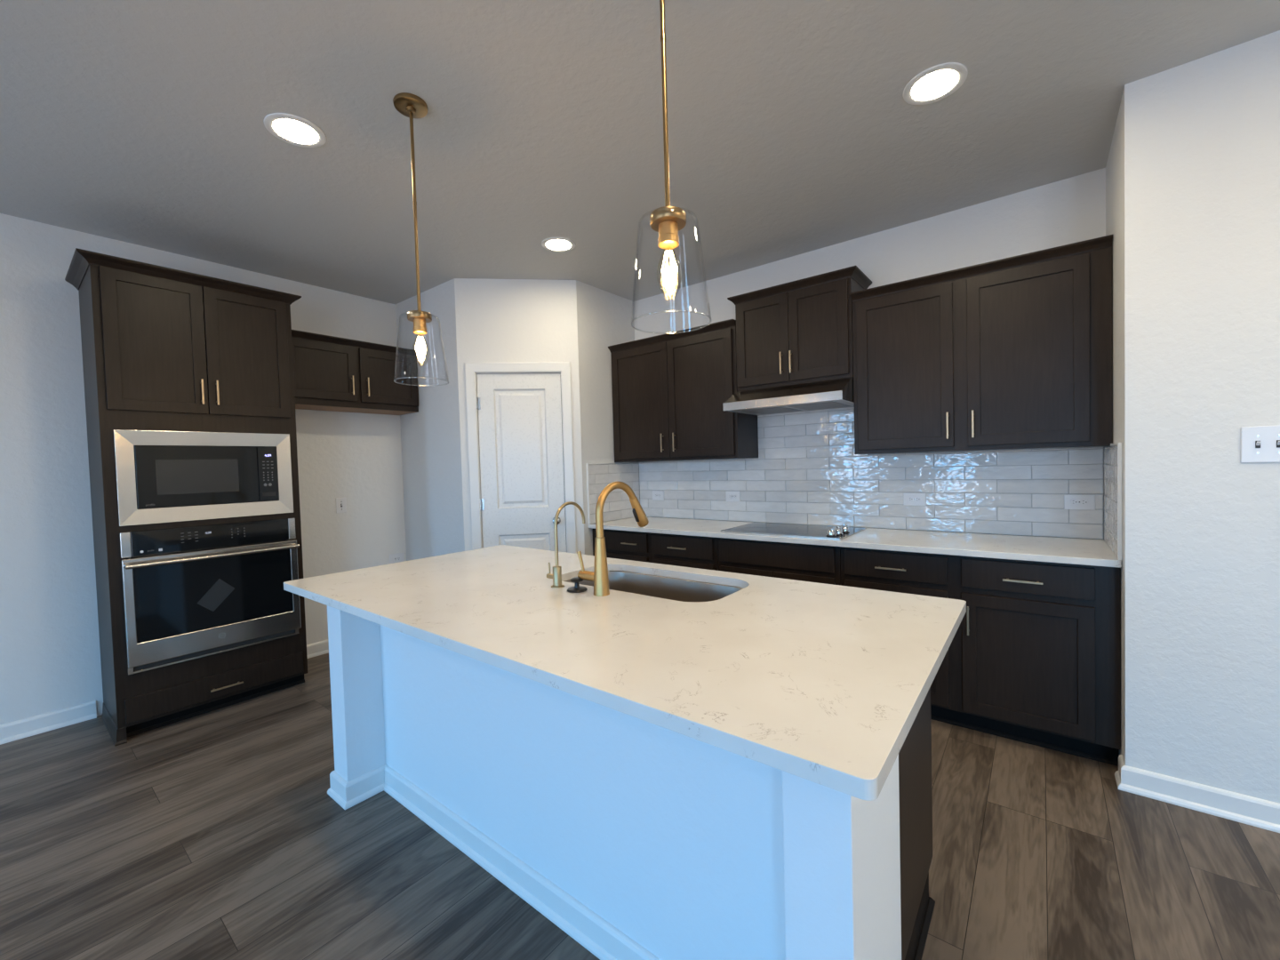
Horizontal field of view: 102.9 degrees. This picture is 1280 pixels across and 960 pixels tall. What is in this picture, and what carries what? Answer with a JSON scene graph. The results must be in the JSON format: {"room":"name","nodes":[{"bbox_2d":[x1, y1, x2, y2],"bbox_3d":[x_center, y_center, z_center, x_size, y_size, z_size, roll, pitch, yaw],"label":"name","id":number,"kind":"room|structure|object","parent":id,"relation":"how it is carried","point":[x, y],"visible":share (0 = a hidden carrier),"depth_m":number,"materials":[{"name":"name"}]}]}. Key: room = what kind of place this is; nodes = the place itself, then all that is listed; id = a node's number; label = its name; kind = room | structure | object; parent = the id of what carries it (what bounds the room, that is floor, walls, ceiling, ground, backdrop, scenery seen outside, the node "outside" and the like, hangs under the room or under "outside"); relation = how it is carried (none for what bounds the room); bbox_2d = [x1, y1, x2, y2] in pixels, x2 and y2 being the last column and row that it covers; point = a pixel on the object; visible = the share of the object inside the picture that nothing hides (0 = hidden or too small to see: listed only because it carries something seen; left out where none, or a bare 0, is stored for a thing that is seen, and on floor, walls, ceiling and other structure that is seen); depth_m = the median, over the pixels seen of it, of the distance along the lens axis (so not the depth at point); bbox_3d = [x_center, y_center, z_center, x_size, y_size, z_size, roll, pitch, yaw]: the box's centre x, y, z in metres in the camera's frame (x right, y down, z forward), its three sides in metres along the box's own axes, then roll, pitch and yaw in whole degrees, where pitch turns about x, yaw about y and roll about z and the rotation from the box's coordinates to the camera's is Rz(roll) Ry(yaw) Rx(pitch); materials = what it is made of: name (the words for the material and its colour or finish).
{"room":"kitchen","nodes":[
{"label":"kitchen","id":0,"kind":"room"},
{"bbox_2d":[0,213,406,725],"bbox_3d":[-3.922,0.023,2.060,0.110,2.785,5.967,0,2,38],"label":"wall","id":1,"kind":"structure","parent":0,"point":[50,651],"depth_m":2.87,"materials":[{"name":"white paint"}]},
{"bbox_2d":[0,700,96,744],"bbox_3d":[-4.374,1.402,1.367,0.024,0.096,4.008,0,2,38],"label":"baseboard","id":2,"kind":"structure","parent":1,"relation":"attached to","point":[50,721],"depth_m":2.79,"materials":[{"name":"white paint"}]},
{"bbox_2d":[306,640,328,658],"bbox_3d":[-1.905,1.260,3.763,0.943,0.096,0.973,0,2,38],"label":"baseboard","id":3,"kind":"structure","parent":1,"relation":"attached to","point":[319,648],"depth_m":3.84,"materials":[{"name":"white paint"}]},
{"bbox_2d":[336,497,346,512],"bbox_3d":[-2.329,0.198,3.980,0.017,0.118,0.074,0,2,38],"label":"wall outlet","id":4,"kind":"object","parent":1,"relation":"attached to","point":[340,502],"visible":1,"depth_m":3.98,"materials":[{"name":"white plastic"}]},
{"bbox_2d":[291,329,418,415],"bbox_3d":[-2.210,-0.780,3.860,0.360,0.495,0.955,0,2,38],"label":"upper cabinet","id":5,"kind":"object","parent":1,"relation":"attached to","point":[332,373],"visible":0.88,"depth_m":3.75,"materials":[{"name":"brown wood"}]},
{"bbox_2d":[389,552,404,563],"bbox_3d":[-2.062,0.668,4.325,0.008,0.090,0.128,0,2,38],"label":"wall outlet","id":6,"kind":"object","parent":1,"relation":"attached to","point":[397,557],"visible":0.78,"depth_m":4.32,"materials":[{"name":"white plastic"}]},
{"bbox_2d":[395,278,464,560],"bbox_3d":[-1.696,-0.103,4.171,1.000,2.785,0.110,0,2,38],"label":"wall","id":7,"kind":"structure","parent":0,"point":[430,436],"depth_m":4.03,"materials":[{"name":"white paint"}]},
{"bbox_2d":[454,278,584,554],"bbox_3d":[-0.899,-0.119,3.926,0.896,2.785,0.110,-2,2,-7],"label":"wall","id":8,"kind":"structure","parent":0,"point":[498,320],"depth_m":3.84,"materials":[{"name":"white paint"}]},
{"bbox_2d":[464,361,576,553],"bbox_3d":[-0.898,-0.119,3.924,0.936,2.785,0.141,-2,2,-7],"label":"door frame","id":9,"kind":"structure","parent":8,"relation":"attached to","point":[564,368],"depth_m":3.84,"materials":[{"name":"white paint"}]},
{"bbox_2d":[476,373,566,552],"bbox_3d":[-0.890,0.229,3.874,0.630,2.072,0.106,-2,2,-7],"label":"door","id":10,"kind":"structure","parent":8,"relation":"in","point":[520,414],"depth_m":3.89,"materials":[{"name":"white paint"}]},
{"bbox_2d":[576,280,638,555],"bbox_3d":[-0.275,-0.146,4.233,0.110,2.785,0.700,0,2,38],"label":"wall","id":11,"kind":"structure","parent":0,"point":[604,318],"depth_m":4.06,"materials":[{"name":"white paint"}]},
{"bbox_2d":[0,0,1279,303],"bbox_3d":[-0.467,-1.475,0.177,8.063,0.120,7.600,0,2,38],"label":"ceiling","id":12,"kind":"structure","parent":0,"point":[793,131],"depth_m":2.09,"materials":[{"name":"grey paint"}]},
{"bbox_2d":[263,112,326,147],"bbox_3d":[-1.423,-1.443,2.109,0.216,0.011,0.216,0,2,38],"label":"recessed light","id":13,"kind":"object","parent":12,"relation":"in","point":[292,129],"visible":1,"depth_m":2.10,"materials":[{"name":"white paint"}]},
{"bbox_2d":[392,92,449,385],"bbox_3d":[-0.872,-0.920,1.989,0.201,1.072,0.201,0,2,38],"label":"pendant light","id":14,"kind":"object","parent":12,"relation":"hanging from","point":[410,105],"visible":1,"depth_m":1.98,"materials":[{"name":"gold metal"}]},
{"bbox_2d":[413,318,427,334],"bbox_3d":[-0.862,-0.601,1.998,0.051,0.050,0.051,0,2,38],"label":"socket","id":15,"kind":"object","parent":14,"relation":"attached to","point":[420,325],"depth_m":1.98,"materials":[{"name":"gold metal"}]},
{"bbox_2d":[541,236,575,252],"bbox_3d":[-0.519,-1.502,3.254,0.216,0.011,0.216,0,2,38],"label":"recessed light","id":16,"kind":"object","parent":12,"relation":"in","point":[556,244],"visible":1,"depth_m":3.25,"materials":[{"name":"white paint"}]},
{"bbox_2d":[630,0,711,334],"bbox_3d":[0.061,-0.925,1.255,0.201,1.072,0.201,0,2,38],"label":"pendant light","id":17,"kind":"object","parent":12,"relation":"hanging from","point":[668,220],"visible":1,"depth_m":1.25,"materials":[{"name":"gold metal"}]},
{"bbox_2d":[658,220,679,249],"bbox_3d":[0.070,-0.606,1.264,0.051,0.050,0.051,0,2,38],"label":"socket","id":18,"kind":"object","parent":17,"relation":"attached to","point":[668,238],"depth_m":1.25,"materials":[{"name":"gold metal"}]},
{"bbox_2d":[902,62,967,104],"bbox_3d":[1.125,-1.511,1.950,0.216,0.011,0.216,0,2,38],"label":"recessed light","id":19,"kind":"object","parent":12,"relation":"in","point":[934,84],"visible":1,"depth_m":1.94,"materials":[{"name":"white paint"}]},
{"bbox_2d":[0,653,1279,959],"bbox_3d":[-0.384,1.417,0.262,8.063,0.100,7.600,0,2,38],"label":"floor","id":20,"kind":"structure","parent":0,"point":[219,834],"depth_m":1.75,"materials":[{"name":"brown wood"}]},
{"bbox_2d":[64,248,308,746],"bbox_3d":[-2.656,0.098,3.092,0.601,2.501,0.967,0,2,38],"label":"tall cabinet","id":21,"kind":"object","parent":20,"relation":"on","point":[164,348],"visible":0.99,"depth_m":2.82,"materials":[{"name":"brown wood"}]},
{"bbox_2d":[113,429,293,526],"bbox_3d":[-2.623,-0.025,3.064,0.451,0.498,0.780,0,2,38],"label":"microwave","id":22,"kind":"object","parent":21,"relation":"in","point":[217,468],"visible":1,"depth_m":2.88,"materials":[{"name":"silver metal"}]},
{"bbox_2d":[119,517,301,674],"bbox_3d":[-2.579,0.627,3.065,0.554,0.742,0.785,0,2,38],"label":"wall oven","id":23,"kind":"object","parent":21,"relation":"attached to","point":[165,574],"visible":1,"depth_m":2.88,"materials":[{"name":"silver metal"}]},
{"bbox_2d":[197,578,234,611],"bbox_3d":[-2.424,0.658,2.918,0.001,0.183,0.175,0,2,38],"label":"sticker","id":24,"kind":"object","parent":23,"relation":"attached to","point":[220,591],"visible":1,"depth_m":2.92,"materials":[{"name":"grey paper"}]},
{"bbox_2d":[327,605,935,959],"bbox_3d":[-0.181,0.872,1.887,2.178,0.883,1.009,0,2,38],"label":"kitchen island","id":25,"kind":"object","parent":20,"relation":"on","point":[638,839],"visible":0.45,"depth_m":1.40,"materials":[{"name":"white paint"}]},
{"bbox_2d":[283,544,966,800],"bbox_3d":[-0.246,0.417,1.865,2.330,0.030,1.115,0,2,38],"label":"island countertop","id":26,"kind":"structure","parent":25,"relation":"on","point":[822,684],"depth_m":1.28,"materials":[{"name":"white stone"}]},
{"bbox_2d":[546,501,584,588],"bbox_3d":[-0.284,0.241,1.976,0.076,0.316,0.181,0,2,38],"label":"filter faucet","id":27,"kind":"object","parent":26,"relation":"on","point":[556,576],"visible":1,"depth_m":1.91,"materials":[{"name":"gold metal"}]},
{"bbox_2d":[567,576,587,592],"bbox_3d":[-0.230,0.379,1.854,0.076,0.046,0.076,0,2,38],"label":"stopper","id":28,"kind":"object","parent":26,"relation":"on","point":[577,588],"visible":0.94,"depth_m":1.84,"materials":[{"name":"black plastic"}]},
{"bbox_2d":[577,481,648,596],"bbox_3d":[-0.099,0.200,1.903,0.141,0.392,0.296,0,2,38],"label":"kitchen faucet","id":29,"kind":"object","parent":26,"relation":"on","point":[599,576],"visible":1,"depth_m":1.78,"materials":[{"name":"gold metal"}]},
{"bbox_2d":[564,570,743,601],"bbox_3d":[0.035,0.528,1.996,0.800,0.216,0.433,0,2,38],"label":"sink","id":30,"kind":"object","parent":26,"relation":"in","point":[667,588],"visible":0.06,"depth_m":2.17,"materials":[{"name":"silver metal"}]},
{"bbox_2d":[592,528,718,570],"bbox_3d":[0.248,0.801,3.896,1.112,0.883,0.658,0,2,38],"label":"base cabinet","id":31,"kind":"object","parent":20,"relation":"on","point":[699,552],"visible":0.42,"depth_m":3.58,"materials":[{"name":"brown wood"}]},
{"bbox_2d":[588,516,1121,567],"bbox_3d":[0.990,0.340,3.291,3.033,0.030,0.652,0,2,38],"label":"countertop","id":32,"kind":"structure","parent":31,"relation":"on","point":[1095,552],"depth_m":2.72,"materials":[{"name":"white stone"}]},
{"bbox_2d":[720,522,866,539],"bbox_3d":[0.985,0.331,3.293,0.774,0.108,0.520,0,2,38],"label":"cooktop","id":33,"kind":"object","parent":32,"relation":"in","point":[843,532],"visible":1,"depth_m":3.23,"materials":[{"name":"black glass"}]},
{"bbox_2d":[717,537,840,585],"bbox_3d":[0.992,0.797,3.311,0.776,0.883,0.658,0,2,38],"label":"base cabinet","id":34,"kind":"object","parent":20,"relation":"on","point":[818,564],"visible":0.31,"depth_m":3.04,"materials":[{"name":"brown wood"}]},
{"bbox_2d":[840,546,1120,766],"bbox_3d":[1.747,0.792,2.717,1.138,0.883,0.658,0,2,38],"label":"base cabinet","id":35,"kind":"object","parent":20,"relation":"on","point":[1033,657],"visible":0.77,"depth_m":2.34,"materials":[{"name":"brown wood"}]},
{"bbox_2d":[633,168,1105,539],"bbox_3d":[1.213,-0.169,3.578,3.239,2.785,0.110,0,2,38],"label":"wall","id":36,"kind":"structure","parent":0,"point":[1072,210],"depth_m":3.04,"materials":[{"name":"white paint"}]},
{"bbox_2d":[608,319,758,462],"bbox_3d":[0.304,-0.626,3.960,1.133,0.945,0.373,0,2,38],"label":"upper cabinet","id":37,"kind":"object","parent":36,"relation":"attached to","point":[670,391],"visible":0.96,"depth_m":3.77,"materials":[{"name":"brown wood"}]},
{"bbox_2d":[722,377,854,415],"bbox_3d":[0.999,-0.536,3.308,0.758,0.146,0.517,0,2,38],"label":"range hood","id":38,"kind":"object","parent":36,"relation":"attached to","point":[833,394],"visible":0.86,"depth_m":3.15,"materials":[{"name":"silver metal"}]},
{"bbox_2d":[727,265,871,391],"bbox_3d":[1.041,-0.932,3.364,0.838,0.636,0.373,0,2,38],"label":"upper cabinet","id":39,"kind":"object","parent":36,"relation":"attached to","point":[798,332],"visible":0.96,"depth_m":3.21,"materials":[{"name":"brown wood"}]},
{"bbox_2d":[586,407,1122,559],"bbox_3d":[0.978,-0.136,3.278,3.037,0.918,0.652,0,2,38],"label":"tile backsplash","id":40,"kind":"structure","parent":36,"relation":"attached to","point":[806,470],"depth_m":3.31,"materials":[{"name":"grey tile"}]},
{"bbox_2d":[652,490,663,500],"bbox_3d":[0.153,0.132,4.334,0.122,0.079,0.008,0,2,38],"label":"wall outlet","id":41,"kind":"object","parent":40,"relation":"attached to","point":[657,495],"visible":1,"depth_m":4.33,"materials":[{"name":"white plastic"}]},
{"bbox_2d":[725,490,740,501],"bbox_3d":[0.709,0.124,3.897,0.122,0.079,0.008,0,2,38],"label":"wall outlet","id":42,"kind":"object","parent":40,"relation":"attached to","point":[730,495],"visible":1,"depth_m":3.89,"materials":[{"name":"white plastic"}]},
{"bbox_2d":[903,492,925,505],"bbox_3d":[1.684,0.118,3.130,0.122,0.079,0.008,0,2,38],"label":"wall outlet","id":43,"kind":"object","parent":40,"relation":"attached to","point":[909,499],"visible":1,"depth_m":3.13,"materials":[{"name":"white plastic"}]},
{"bbox_2d":[907,496,913,502],"bbox_3d":[1.666,0.118,3.139,0.033,0.033,0.002,0,2,38],"label":"receptacle","id":44,"kind":"object","parent":43,"relation":"attached to","point":[909,499],"depth_m":3.14,"materials":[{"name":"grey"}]},
{"bbox_2d":[914,496,920,502],"bbox_3d":[1.697,0.118,3.115,0.033,0.033,0.002,0,2,38],"label":"receptacle","id":45,"kind":"object","parent":43,"relation":"attached to","point":[916,499],"depth_m":3.11,"materials":[{"name":"grey plastic"}]},
{"bbox_2d":[1064,494,1095,510],"bbox_3d":[2.287,0.115,2.655,0.122,0.079,0.008,0,2,38],"label":"wall outlet","id":46,"kind":"object","parent":40,"relation":"attached to","point":[1071,501],"visible":1,"depth_m":2.65,"materials":[{"name":"white plastic"}]},
{"bbox_2d":[1070,498,1078,504],"bbox_3d":[2.270,0.115,2.665,0.033,0.033,0.002,0,2,38],"label":"receptacle","id":47,"kind":"object","parent":46,"relation":"attached to","point":[1073,501],"depth_m":2.66,"materials":[{"name":"grey plastic"}]},
{"bbox_2d":[1080,498,1088,504],"bbox_3d":[2.301,0.115,2.640,0.033,0.033,0.002,0,2,38],"label":"receptacle","id":48,"kind":"object","parent":46,"relation":"attached to","point":[1083,501],"depth_m":2.64,"materials":[{"name":"grey plastic"}]},
{"bbox_2d":[849,234,1112,454],"bbox_3d":[1.796,-0.634,2.786,1.133,0.944,0.373,0,2,38],"label":"upper cabinet","id":49,"kind":"object","parent":36,"relation":"attached to","point":[1015,352],"visible":1,"depth_m":2.60,"materials":[{"name":"brown wood"}]},
{"bbox_2d":[1105,87,1125,764],"bbox_3d":[2.192,-0.159,2.276,0.110,2.785,0.726,0,2,38],"label":"wall","id":50,"kind":"structure","parent":0,"point":[1115,174],"depth_m":2.14,"materials":[{"name":"white paint"}]},
{"bbox_2d":[1120,30,1279,803],"bbox_3d":[3.214,-0.153,1.076,3.200,2.785,0.110,0,2,38],"label":"wall","id":51,"kind":"structure","parent":0,"point":[1202,182],"depth_m":1.89,"materials":[{"name":"white paint"}]},
{"bbox_2d":[1114,754,1279,832],"bbox_3d":[-0.545,1.332,-0.023,7.762,0.096,6.560,0,2,38],"label":"baseboard","id":52,"kind":"structure","parent":51,"relation":"attached to","point":[1248,810],"depth_m":1.92,"materials":[{"name":"white paint"}]},
{"bbox_2d":[1240,425,1279,463],"bbox_3d":[2.205,-0.126,1.789,0.126,0.128,0.017,0,2,38],"label":"light switch","id":53,"kind":"object","parent":51,"relation":"attached to","point":[1261,444],"visible":1,"depth_m":1.80,"materials":[{"name":"white plastic"}]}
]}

